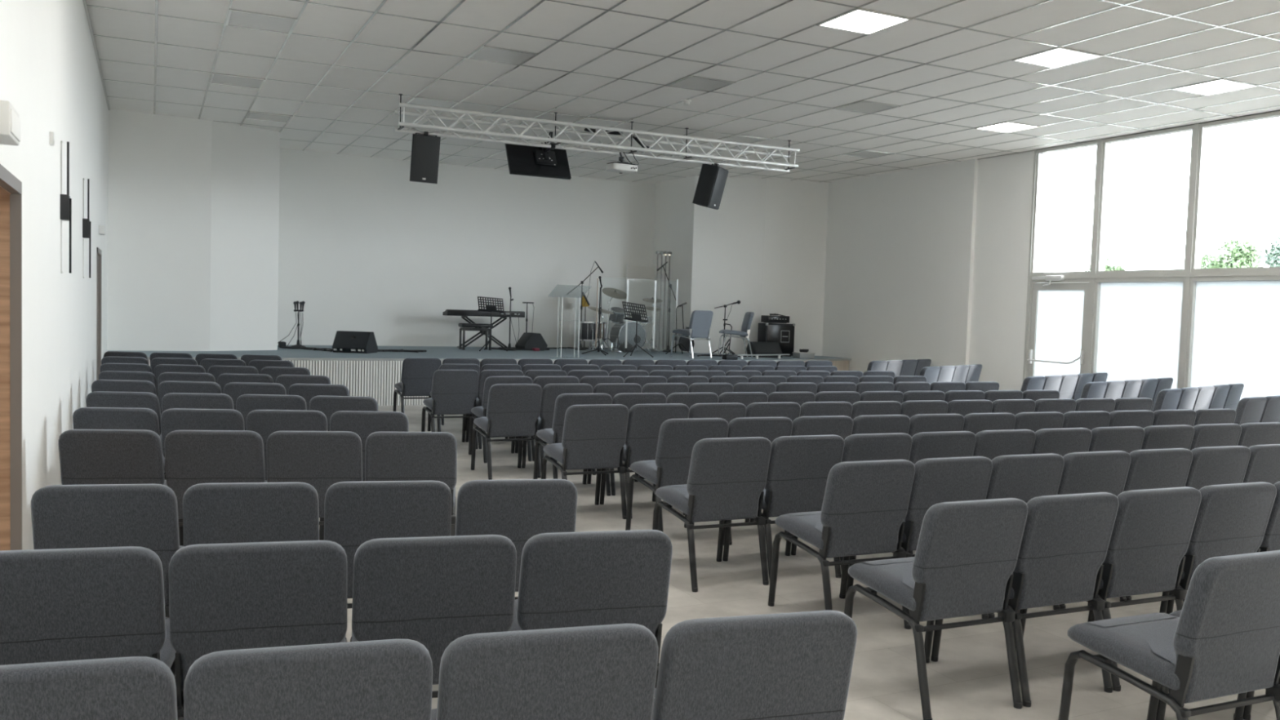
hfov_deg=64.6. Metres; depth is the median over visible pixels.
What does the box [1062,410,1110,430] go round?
chair
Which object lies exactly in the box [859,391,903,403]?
chair
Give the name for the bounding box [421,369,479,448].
chair
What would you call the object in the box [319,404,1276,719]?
floor
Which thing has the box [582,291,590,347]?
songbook
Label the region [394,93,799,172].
truss
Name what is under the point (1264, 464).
chair
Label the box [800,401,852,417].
chair
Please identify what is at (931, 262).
wall
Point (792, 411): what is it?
chair
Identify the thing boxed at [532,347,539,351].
effect pedal
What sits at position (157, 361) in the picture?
chair
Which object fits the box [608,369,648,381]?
chair
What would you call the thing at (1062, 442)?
chair
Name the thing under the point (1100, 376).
chair
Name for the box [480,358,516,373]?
chair
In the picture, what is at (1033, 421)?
chair
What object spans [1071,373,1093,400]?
chair
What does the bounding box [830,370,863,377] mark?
chair
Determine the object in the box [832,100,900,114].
recessed light
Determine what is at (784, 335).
grille
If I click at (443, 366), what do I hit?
chair
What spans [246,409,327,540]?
chair
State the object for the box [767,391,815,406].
chair
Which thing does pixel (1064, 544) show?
chair
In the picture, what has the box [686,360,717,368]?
chair
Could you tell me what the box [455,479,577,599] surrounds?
chair
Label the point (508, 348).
microphone stand
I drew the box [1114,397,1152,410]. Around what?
chair
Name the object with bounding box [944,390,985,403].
chair
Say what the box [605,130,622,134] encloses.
cable coil
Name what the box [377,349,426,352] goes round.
cable
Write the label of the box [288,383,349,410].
chair
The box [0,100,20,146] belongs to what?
emergency light
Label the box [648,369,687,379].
chair
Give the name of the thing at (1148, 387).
chair
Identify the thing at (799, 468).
chair
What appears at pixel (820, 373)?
chair
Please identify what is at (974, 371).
chair
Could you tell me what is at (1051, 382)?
chair
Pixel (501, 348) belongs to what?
cable
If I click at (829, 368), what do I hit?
chair
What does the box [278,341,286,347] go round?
box
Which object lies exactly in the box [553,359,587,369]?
chair
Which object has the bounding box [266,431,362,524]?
chair
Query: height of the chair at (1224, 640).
0.845 m
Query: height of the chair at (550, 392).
0.845 m
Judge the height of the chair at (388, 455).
0.845 m
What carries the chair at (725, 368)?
on the floor at (970, 679)
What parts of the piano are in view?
panel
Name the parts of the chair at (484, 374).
leg, seat, leg, backrest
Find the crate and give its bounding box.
[792,351,815,358]
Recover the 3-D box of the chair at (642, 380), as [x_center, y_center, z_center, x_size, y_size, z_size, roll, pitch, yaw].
[-0.054,0.574,10.835,0.495,0.845,0.587,0,3,-25]
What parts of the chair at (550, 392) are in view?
leg, seat, leg, frame, backrest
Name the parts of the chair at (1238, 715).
leg, seat, leg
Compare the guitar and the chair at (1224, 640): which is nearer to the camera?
the chair at (1224, 640)
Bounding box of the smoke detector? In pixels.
[681,99,691,105]
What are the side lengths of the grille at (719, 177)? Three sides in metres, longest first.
0.575 x 0.325 x 0.014 m
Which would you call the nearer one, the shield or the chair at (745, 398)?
the chair at (745, 398)
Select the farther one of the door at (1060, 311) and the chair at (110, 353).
the door at (1060, 311)
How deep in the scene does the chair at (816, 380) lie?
11.40 m
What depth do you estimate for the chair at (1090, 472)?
5.53 m
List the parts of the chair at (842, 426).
backrest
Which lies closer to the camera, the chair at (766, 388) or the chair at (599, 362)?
the chair at (766, 388)
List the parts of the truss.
hanging rod, hanging rod, hanging rod, hanging rod, hanging rod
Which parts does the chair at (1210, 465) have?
backrest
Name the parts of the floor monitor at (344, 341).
connector panel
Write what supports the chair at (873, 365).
on the floor at (970, 679)
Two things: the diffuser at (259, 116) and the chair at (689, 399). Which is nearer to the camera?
the chair at (689, 399)
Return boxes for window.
[1022,138,1100,381]
[1088,123,1196,388]
[1181,110,1279,400]
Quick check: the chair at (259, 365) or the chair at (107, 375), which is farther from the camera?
the chair at (259, 365)
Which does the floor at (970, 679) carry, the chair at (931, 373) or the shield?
the chair at (931, 373)
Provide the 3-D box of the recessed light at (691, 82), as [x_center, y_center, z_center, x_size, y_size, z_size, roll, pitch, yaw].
[0.700,-3.206,11.771,0.600,0.012,0.600,0,3,-26]
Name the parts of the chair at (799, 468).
leg, seat, leg, frame, leg, backrest, leg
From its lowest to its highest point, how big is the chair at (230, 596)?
0.845 m
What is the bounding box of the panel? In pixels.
[625,264,655,348]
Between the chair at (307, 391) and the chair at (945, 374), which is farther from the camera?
the chair at (945, 374)
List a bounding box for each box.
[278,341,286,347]
[722,352,737,359]
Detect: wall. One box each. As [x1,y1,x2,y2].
[0,0,108,550]
[107,109,279,351]
[277,148,655,347]
[653,175,695,352]
[690,175,828,355]
[822,151,1049,391]
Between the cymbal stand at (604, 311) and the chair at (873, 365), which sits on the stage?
the cymbal stand at (604, 311)
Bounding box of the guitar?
[678,326,694,351]
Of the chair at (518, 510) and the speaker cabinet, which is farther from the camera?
the speaker cabinet
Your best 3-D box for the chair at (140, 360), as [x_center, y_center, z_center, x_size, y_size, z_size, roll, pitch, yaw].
[-5.700,0.373,11.395,0.495,0.845,0.587,1,3,-7]
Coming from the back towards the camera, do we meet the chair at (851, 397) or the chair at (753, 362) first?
the chair at (753, 362)
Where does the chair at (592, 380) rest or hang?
on the floor at (970, 679)
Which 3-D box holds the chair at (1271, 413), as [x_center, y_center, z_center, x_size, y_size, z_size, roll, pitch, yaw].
[6.436,0.777,10.744,0.495,0.845,0.587,0,4,-36]
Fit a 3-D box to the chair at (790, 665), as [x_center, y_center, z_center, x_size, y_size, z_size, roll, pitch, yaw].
[0.204,1.005,2.635,0.495,0.845,0.587,1,3,-17]
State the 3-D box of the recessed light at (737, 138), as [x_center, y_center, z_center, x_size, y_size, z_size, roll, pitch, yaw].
[1.560,-3.373,15.512,0.600,0.012,0.600,0,3,-26]
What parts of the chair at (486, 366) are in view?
backrest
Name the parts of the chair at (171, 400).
backrest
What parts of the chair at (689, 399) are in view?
backrest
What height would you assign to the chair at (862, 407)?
0.845 m
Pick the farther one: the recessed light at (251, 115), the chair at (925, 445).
the recessed light at (251, 115)
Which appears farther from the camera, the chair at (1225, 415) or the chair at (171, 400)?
the chair at (1225, 415)
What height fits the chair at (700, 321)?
0.845 m
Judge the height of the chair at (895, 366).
0.845 m
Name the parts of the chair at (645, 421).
leg, seat, leg, frame, leg, backrest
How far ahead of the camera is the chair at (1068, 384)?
13.45 m
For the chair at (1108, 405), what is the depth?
9.36 m
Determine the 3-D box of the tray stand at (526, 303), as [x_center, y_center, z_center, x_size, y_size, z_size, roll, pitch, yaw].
[-2.201,-0.675,19.749,0.269,0.901,0.250,0,3,-26]
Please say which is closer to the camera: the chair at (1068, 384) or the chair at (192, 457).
the chair at (192, 457)
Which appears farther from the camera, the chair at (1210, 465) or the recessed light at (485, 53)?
the recessed light at (485, 53)
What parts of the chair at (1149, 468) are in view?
leg, backrest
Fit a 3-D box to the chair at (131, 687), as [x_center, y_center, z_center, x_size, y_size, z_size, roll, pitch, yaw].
[-1.236,0.984,2.184,0.495,0.845,0.587,1,3,-17]
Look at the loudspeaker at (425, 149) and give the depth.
13.08 m
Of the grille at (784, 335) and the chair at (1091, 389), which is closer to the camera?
the chair at (1091, 389)
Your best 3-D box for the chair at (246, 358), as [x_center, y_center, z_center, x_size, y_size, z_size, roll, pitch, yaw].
[-4.628,0.346,12.544,0.495,0.845,0.587,1,3,-7]
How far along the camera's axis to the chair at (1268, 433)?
7.48 m
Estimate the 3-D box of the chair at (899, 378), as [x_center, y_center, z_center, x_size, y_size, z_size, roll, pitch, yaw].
[3.097,0.594,12.309,0.495,0.845,0.587,0,3,-25]
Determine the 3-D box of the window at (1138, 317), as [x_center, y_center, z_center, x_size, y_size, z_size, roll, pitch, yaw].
[6.936,-1.047,14.028,0.145,4.178,1.490,0,3,-26]
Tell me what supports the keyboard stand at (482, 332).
on the stage
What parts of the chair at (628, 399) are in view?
leg, leg, backrest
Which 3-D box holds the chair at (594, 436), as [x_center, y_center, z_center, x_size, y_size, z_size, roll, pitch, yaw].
[-0.420,0.730,7.598,0.495,0.845,0.587,0,3,-24]
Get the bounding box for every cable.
[281,346,333,351]
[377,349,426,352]
[491,346,549,351]
[546,346,611,349]
[697,354,777,357]
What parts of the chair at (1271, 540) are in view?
leg, frame, backrest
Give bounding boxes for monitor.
[332,330,377,353]
[504,131,571,179]
[515,332,547,349]
[745,341,782,357]
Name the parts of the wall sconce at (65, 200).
wall rail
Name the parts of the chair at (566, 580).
seat, backrest, frame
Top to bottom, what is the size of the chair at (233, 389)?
0.845 m
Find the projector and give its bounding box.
[605,151,639,173]
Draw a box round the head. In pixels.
[760,314,789,323]
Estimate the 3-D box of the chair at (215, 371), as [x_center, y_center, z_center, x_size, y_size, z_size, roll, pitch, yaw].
[-4.143,0.467,10.485,0.495,0.845,0.587,1,3,-6]
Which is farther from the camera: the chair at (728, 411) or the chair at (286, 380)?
the chair at (286, 380)
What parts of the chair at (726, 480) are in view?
leg, seat frame, leg, seat, leg, frame, backrest, leg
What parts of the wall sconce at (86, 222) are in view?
wall rail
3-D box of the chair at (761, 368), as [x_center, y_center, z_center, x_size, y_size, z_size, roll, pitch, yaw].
[1.442,0.479,13.562,0.495,0.845,0.587,0,3,-24]
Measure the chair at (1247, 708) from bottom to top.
0.845 m
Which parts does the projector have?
plate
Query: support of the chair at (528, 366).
on the floor at (970, 679)
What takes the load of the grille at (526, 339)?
attached to the floor monitor at (528, 340)
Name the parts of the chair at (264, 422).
backrest, leg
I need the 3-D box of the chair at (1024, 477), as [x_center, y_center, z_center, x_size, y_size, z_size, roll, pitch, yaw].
[1.936,0.905,5.596,0.495,0.845,0.587,0,3,-24]
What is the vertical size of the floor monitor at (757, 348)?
0.280 m
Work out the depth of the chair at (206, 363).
11.23 m
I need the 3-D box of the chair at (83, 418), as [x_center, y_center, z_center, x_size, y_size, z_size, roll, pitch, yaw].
[-3.269,0.700,6.486,0.495,0.845,0.587,1,3,-9]
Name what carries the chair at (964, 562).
on the floor at (970, 679)
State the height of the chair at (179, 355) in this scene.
0.845 m
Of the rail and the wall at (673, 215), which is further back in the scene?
the wall at (673, 215)
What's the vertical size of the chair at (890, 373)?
0.845 m
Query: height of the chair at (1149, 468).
0.845 m
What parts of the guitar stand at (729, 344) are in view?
leg, yoke frame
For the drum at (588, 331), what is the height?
0.556 m
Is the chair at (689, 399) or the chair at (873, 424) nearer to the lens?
the chair at (873, 424)
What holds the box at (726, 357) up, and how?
on the stage
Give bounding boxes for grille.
[515,333,533,346]
[708,167,728,208]
[752,342,781,353]
[766,324,794,354]
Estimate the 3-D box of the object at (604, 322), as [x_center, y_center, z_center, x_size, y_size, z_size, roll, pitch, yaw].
[-0.816,-0.471,19.859,0.323,0.551,0.336,0,3,-26]
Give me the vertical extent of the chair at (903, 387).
0.845 m
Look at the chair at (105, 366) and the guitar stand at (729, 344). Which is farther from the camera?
the guitar stand at (729, 344)
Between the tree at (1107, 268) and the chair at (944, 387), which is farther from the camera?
the tree at (1107, 268)
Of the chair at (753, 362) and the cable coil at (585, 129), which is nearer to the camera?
the cable coil at (585, 129)
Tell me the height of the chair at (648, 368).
0.845 m
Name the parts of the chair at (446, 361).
leg, backrest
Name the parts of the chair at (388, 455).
backrest, leg, frame, seat, seat frame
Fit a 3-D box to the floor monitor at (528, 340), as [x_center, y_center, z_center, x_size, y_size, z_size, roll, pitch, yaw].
[-2.067,-0.356,19.281,0.477,0.320,0.420,0,4,-33]
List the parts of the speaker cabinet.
badge frame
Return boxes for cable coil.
[584,128,595,132]
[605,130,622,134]
[632,135,652,148]
[799,349,808,352]
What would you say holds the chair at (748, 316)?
on the stage
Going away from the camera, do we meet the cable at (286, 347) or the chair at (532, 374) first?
the chair at (532, 374)
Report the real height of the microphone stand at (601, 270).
1.751 m
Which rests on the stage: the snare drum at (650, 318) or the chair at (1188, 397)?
the snare drum at (650, 318)
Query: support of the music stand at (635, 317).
on the stage
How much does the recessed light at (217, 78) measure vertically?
0.012 m
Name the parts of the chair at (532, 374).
backrest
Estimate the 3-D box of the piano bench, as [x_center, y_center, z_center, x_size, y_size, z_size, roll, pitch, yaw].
[-3.016,-0.428,18.560,0.580,0.480,0.300,0,3,-24]
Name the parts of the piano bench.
leg, leg, seat frame, seat, leg, leg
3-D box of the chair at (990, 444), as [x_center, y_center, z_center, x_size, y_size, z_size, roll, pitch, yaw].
[2.229,0.855,6.739,0.495,0.845,0.587,0,3,-24]
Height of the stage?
0.696 m
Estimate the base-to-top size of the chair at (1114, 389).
0.845 m
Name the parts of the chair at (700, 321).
leg, seat frame, leg, seat, leg, frame, backrest, leg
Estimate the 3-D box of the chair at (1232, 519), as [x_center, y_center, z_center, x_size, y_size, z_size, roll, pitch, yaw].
[2.585,0.965,4.823,0.495,0.845,0.587,0,3,-24]
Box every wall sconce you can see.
[60,141,71,273]
[82,177,90,278]
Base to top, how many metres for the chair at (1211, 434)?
0.845 m
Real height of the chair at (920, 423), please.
0.845 m
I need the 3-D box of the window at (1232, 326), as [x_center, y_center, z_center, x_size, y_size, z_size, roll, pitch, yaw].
[7.584,-0.958,12.684,0.145,4.178,1.500,0,3,-26]
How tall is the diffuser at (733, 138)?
0.006 m
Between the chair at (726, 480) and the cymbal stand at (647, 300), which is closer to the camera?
the chair at (726, 480)
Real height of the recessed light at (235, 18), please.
0.012 m
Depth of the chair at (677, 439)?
6.61 m
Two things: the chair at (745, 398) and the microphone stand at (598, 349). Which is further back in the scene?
the microphone stand at (598, 349)
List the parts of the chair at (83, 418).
backrest, seat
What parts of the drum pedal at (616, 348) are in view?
footboard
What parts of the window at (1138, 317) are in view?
frosted pane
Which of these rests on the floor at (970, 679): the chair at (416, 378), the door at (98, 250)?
the chair at (416, 378)
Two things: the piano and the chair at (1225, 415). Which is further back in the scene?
the piano
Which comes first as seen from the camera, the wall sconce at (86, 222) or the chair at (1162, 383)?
the wall sconce at (86, 222)
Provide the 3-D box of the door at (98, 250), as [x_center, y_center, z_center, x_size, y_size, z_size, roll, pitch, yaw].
[-6.684,-0.302,12.094,0.412,2.060,0.980,0,3,-26]
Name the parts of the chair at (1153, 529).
leg, leg, seat, leg, frame, backrest, leg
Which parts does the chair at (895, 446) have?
leg, leg, backrest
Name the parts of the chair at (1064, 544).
leg, seat, leg, frame, backrest, leg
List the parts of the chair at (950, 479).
leg, seat, frame, backrest, leg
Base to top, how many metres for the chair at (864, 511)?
0.845 m
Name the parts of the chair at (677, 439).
leg, seat frame, seat, leg, frame, backrest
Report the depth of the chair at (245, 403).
7.31 m
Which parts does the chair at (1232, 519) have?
leg, seat, frame, backrest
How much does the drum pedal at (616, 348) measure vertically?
0.171 m
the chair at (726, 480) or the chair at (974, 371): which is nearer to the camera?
the chair at (726, 480)
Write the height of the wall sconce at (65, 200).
0.916 m
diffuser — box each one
[247,112,289,121]
[722,135,764,142]
[845,151,889,157]
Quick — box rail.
[734,354,790,359]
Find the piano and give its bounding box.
[442,309,524,348]
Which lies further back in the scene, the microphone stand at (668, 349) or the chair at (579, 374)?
the microphone stand at (668, 349)
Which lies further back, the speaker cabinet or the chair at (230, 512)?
the speaker cabinet
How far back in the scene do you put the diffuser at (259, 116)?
14.80 m
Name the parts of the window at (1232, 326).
frosted pane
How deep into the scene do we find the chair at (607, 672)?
2.21 m
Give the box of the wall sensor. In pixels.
[48,131,54,146]
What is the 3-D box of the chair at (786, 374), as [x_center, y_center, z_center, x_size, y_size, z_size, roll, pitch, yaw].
[1.577,0.535,12.558,0.495,0.845,0.587,0,3,-24]
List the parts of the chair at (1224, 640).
leg, seat, seat frame, leg, leg, frame, backrest, leg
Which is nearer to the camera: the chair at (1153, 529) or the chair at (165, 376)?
the chair at (1153, 529)
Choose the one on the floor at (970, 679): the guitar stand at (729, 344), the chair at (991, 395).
the chair at (991, 395)
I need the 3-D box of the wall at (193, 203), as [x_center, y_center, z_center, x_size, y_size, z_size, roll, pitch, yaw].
[-6.744,-1.561,15.419,2.530,4.228,0.344,-1,4,-40]
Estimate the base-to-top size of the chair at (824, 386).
0.845 m
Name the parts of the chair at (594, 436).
leg, seat frame, leg, seat, frame, backrest, leg, leg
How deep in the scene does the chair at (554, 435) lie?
8.23 m
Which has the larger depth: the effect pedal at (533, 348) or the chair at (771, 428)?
the effect pedal at (533, 348)
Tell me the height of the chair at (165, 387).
0.845 m
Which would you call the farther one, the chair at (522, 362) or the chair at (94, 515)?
the chair at (522, 362)
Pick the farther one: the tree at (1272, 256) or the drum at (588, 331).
the tree at (1272, 256)
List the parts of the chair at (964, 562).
leg, seat frame, leg, seat, leg, frame, backrest, leg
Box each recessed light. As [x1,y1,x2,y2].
[208,72,265,88]
[225,8,297,34]
[244,111,293,122]
[466,45,538,66]
[666,75,735,92]
[719,134,768,143]
[816,8,912,35]
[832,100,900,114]
[841,150,894,158]
[974,121,1039,133]
[1012,47,1103,68]
[1171,78,1257,95]
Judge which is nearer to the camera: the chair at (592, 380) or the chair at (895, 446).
the chair at (895, 446)
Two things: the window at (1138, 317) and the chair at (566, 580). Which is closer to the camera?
the chair at (566, 580)
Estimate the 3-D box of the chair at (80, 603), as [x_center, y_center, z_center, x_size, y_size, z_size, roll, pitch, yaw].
[-1.662,0.927,3.046,0.495,0.845,0.587,1,3,-16]
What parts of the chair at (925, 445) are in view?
backrest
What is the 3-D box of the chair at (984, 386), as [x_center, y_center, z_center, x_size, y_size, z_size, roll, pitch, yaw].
[3.718,0.649,11.606,0.495,0.845,0.587,0,3,-25]
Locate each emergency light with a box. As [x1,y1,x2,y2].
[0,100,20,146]
[98,225,105,235]
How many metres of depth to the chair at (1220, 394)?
12.11 m
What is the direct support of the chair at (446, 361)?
on the floor at (970, 679)
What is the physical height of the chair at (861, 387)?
0.845 m
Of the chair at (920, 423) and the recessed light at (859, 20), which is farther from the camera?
the recessed light at (859, 20)
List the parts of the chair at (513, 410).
leg, seat frame, leg, seat, frame, backrest, leg, leg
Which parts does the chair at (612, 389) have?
backrest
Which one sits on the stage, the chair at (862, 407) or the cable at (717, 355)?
the cable at (717, 355)
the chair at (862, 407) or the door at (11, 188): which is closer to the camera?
the door at (11, 188)
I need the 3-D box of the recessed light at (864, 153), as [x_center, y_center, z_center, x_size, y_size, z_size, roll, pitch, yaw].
[3.721,-3.361,16.556,0.600,0.012,0.600,0,3,-26]
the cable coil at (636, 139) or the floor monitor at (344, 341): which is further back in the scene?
the floor monitor at (344, 341)
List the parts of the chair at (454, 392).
leg, leg, seat frame, seat, frame, backrest, leg, leg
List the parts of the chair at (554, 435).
leg, seat frame, seat, leg, frame, backrest, leg, leg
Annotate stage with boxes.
[107,345,851,405]
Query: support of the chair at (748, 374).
on the floor at (970, 679)
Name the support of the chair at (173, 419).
on the floor at (970, 679)
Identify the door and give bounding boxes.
[0,164,22,551]
[96,247,101,380]
[1026,275,1088,376]
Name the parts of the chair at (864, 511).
leg, seat frame, leg, seat, leg, frame, backrest, leg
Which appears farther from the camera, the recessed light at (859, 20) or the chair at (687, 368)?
the chair at (687, 368)
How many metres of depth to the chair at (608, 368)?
12.46 m
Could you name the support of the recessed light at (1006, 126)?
in the ceiling
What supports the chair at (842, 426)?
on the floor at (970, 679)
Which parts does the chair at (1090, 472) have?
leg, backrest, leg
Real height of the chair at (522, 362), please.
0.845 m
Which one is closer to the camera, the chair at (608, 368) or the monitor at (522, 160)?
the chair at (608, 368)
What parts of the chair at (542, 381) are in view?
leg, leg, backrest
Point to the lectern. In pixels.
(558, 296)
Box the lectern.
[556,296,580,357]
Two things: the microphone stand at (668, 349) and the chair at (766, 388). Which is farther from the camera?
the microphone stand at (668, 349)
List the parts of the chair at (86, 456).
backrest, leg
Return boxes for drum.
[578,321,595,349]
[635,315,653,351]
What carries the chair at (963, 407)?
on the floor at (970, 679)
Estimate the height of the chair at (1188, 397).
0.845 m
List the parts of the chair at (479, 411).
leg, seat, leg, frame, backrest, leg, leg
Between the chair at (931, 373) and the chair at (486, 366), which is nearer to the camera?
the chair at (486, 366)
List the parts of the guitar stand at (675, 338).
yoke frame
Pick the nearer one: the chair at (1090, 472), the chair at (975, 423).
the chair at (1090, 472)
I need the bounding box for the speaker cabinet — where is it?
[757,322,795,356]
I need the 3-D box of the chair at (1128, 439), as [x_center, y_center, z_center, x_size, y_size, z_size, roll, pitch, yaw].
[3.139,0.862,7.149,0.495,0.845,0.587,0,3,-24]
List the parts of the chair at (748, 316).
leg, leg, seat, seat frame, leg, frame, backrest, leg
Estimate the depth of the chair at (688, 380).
10.77 m
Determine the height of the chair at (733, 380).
0.845 m
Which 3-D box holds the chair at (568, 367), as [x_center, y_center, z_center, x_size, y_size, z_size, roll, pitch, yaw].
[-0.830,0.462,12.556,0.495,0.845,0.587,0,3,-24]
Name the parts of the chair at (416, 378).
leg, seat frame, seat, leg, frame, backrest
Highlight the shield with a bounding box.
[595,278,678,351]
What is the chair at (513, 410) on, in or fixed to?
on the floor at (970, 679)
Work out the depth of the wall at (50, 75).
6.53 m
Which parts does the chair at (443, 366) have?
leg, leg, backrest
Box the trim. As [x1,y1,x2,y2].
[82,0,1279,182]
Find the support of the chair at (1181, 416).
on the floor at (970, 679)
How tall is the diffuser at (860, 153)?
0.006 m
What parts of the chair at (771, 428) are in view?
leg, backrest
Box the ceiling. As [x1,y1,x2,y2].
[86,0,1279,183]
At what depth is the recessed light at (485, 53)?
10.72 m
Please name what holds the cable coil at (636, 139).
hanging from the truss
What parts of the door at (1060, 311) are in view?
frosted pane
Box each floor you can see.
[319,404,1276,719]
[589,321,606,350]
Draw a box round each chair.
[0,546,175,676]
[0,656,177,719]
[31,484,183,617]
[58,429,183,545]
[72,407,165,479]
[85,391,161,440]
[91,379,156,395]
[97,370,158,397]
[100,363,152,373]
[101,356,149,364]
[103,351,147,359]
[150,352,192,366]
[151,357,197,373]
[154,364,205,395]
[158,372,215,385]
[158,381,222,414]
[160,408,244,475]
[161,392,234,474]
[164,430,267,526]
[168,540,347,719]
[182,481,319,546]
[183,639,432,719]
[195,353,237,364]
[200,358,246,373]
[208,365,258,382]
[217,373,273,393]
[223,382,286,409]
[235,394,306,430]
[240,354,282,366]
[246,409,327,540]
[248,360,293,373]
[260,366,311,382]
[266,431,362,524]
[275,374,331,395]
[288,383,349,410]
[309,395,377,431]
[324,480,451,608]
[329,410,408,481]
[350,534,516,697]
[364,431,457,536]
[393,357,441,415]
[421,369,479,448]
[427,364,479,436]
[431,623,658,719]
[440,358,479,425]
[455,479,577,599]
[465,369,524,448]
[468,376,532,462]
[470,364,521,436]
[471,383,542,479]
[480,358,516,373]
[508,369,566,439]
[508,529,672,688]
[515,376,579,461]
[517,358,553,368]
[521,364,560,374]
[521,383,593,467]
[533,393,612,495]
[541,404,628,519]
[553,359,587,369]
[561,364,599,376]
[567,369,608,381]
[579,376,624,389]
[586,392,666,495]
[587,359,622,368]
[591,383,641,475]
[600,364,636,374]
[600,403,688,519]
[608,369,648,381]
[622,359,654,368]
[623,376,666,387]
[625,417,728,545]
[636,364,672,373]
[639,392,718,475]
[641,382,688,398]
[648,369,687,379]
[651,609,857,719]
[652,436,771,592]
[654,360,686,368]
[666,375,708,387]
[670,310,713,359]
[672,364,707,373]
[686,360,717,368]
[687,370,724,378]
[688,382,733,396]
[688,402,746,423]
[691,417,792,545]
[707,364,742,373]
[708,375,748,386]
[717,311,754,358]
[717,360,747,368]
[718,391,768,407]
[722,435,844,582]
[724,370,761,379]
[733,382,776,395]
[742,365,774,373]
[745,402,800,421]
[747,360,776,368]
[748,375,786,386]
[749,415,853,521]
[761,370,796,378]
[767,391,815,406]
[768,459,915,629]
[774,365,806,373]
[775,382,817,395]
[776,360,804,366]
[786,375,823,385]
[791,432,912,570]
[796,370,830,378]
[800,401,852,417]
[804,360,832,368]
[806,365,837,373]
[814,391,860,404]
[816,382,856,393]
[823,375,858,384]
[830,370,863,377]
[844,497,1027,719]
[845,456,992,618]
[850,400,901,419]
[851,414,910,435]
[855,382,893,394]
[858,375,893,382]
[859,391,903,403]
[862,370,895,377]
[866,360,887,370]
[885,360,902,376]
[893,375,926,384]
[893,382,930,393]
[899,359,917,375]
[900,400,948,418]
[902,391,945,402]
[908,413,964,436]
[908,431,976,554]
[914,359,931,375]
[919,366,939,384]
[929,382,965,393]
[930,492,1119,707]
[936,365,955,382]
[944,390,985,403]
[946,400,992,416]
[951,364,968,382]
[962,412,1015,434]
[964,364,982,383]
[964,381,999,392]
[973,429,1035,460]
[984,390,1022,402]
[986,453,1064,617]
[991,399,1035,415]
[1013,411,1064,432]
[1014,486,1201,691]
[1020,376,1044,391]
[1022,390,1059,400]
[1032,427,1092,456]
[1034,398,1076,413]
[1042,374,1062,391]
[1057,450,1131,608]
[1058,373,1078,399]
[1058,550,1279,719]
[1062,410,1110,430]
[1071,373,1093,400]
[1075,398,1115,413]
[1080,381,1106,398]
[1088,426,1144,453]
[1092,372,1107,382]
[1101,481,1276,613]
[1103,380,1124,399]
[1108,409,1154,428]
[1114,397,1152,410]
[1120,379,1142,398]
[1123,448,1192,600]
[1137,378,1158,399]
[1141,424,1195,449]
[1151,377,1173,411]
[1152,388,1182,411]
[1152,408,1196,426]
[1155,609,1279,719]
[1165,481,1279,613]
[1176,386,1198,409]
[1185,445,1250,590]
[1190,423,1241,450]
[1192,386,1214,410]
[1193,408,1236,426]
[1208,384,1229,408]
[1222,383,1244,410]
[1234,396,1266,425]
[1237,422,1279,447]
[1242,444,1279,484]
[1243,690,1254,719]
[1259,395,1279,422]
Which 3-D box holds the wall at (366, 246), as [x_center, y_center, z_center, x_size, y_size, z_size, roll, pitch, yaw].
[-3.293,-1.679,19.753,7.974,4.228,0.120,0,3,-28]
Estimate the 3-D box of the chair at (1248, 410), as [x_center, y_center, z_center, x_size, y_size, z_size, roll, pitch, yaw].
[6.029,0.780,10.444,0.495,0.845,0.587,0,4,-36]
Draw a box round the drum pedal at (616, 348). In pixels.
[610,342,622,352]
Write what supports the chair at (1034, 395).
on the floor at (970, 679)
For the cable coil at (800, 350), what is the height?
0.065 m
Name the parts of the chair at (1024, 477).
leg, backrest, leg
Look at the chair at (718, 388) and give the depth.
9.84 m
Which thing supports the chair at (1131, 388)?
on the floor at (970, 679)
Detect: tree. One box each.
[1084,257,1125,271]
[1200,238,1266,268]
[1256,236,1279,266]
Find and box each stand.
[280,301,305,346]
[457,315,507,347]
[477,296,507,351]
[502,286,515,351]
[522,302,533,333]
[566,261,603,350]
[582,275,608,355]
[586,306,613,352]
[593,287,626,351]
[622,301,653,357]
[636,297,662,352]
[650,250,671,351]
[657,261,675,351]
[666,302,691,355]
[711,300,740,354]
[720,323,734,354]
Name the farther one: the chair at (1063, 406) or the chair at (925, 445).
the chair at (1063, 406)
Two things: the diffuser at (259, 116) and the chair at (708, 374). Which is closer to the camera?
the chair at (708, 374)
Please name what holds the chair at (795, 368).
on the floor at (970, 679)
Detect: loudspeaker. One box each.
[409,131,440,183]
[692,163,728,209]
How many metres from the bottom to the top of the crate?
0.105 m
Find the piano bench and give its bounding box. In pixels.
[457,323,493,350]
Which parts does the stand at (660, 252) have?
post, post, post, post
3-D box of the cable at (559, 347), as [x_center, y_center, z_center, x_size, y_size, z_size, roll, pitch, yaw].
[-1.058,-0.239,20.410,2.220,0.029,0.279,0,3,-32]
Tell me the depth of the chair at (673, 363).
14.11 m
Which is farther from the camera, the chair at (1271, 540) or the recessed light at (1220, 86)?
the recessed light at (1220, 86)

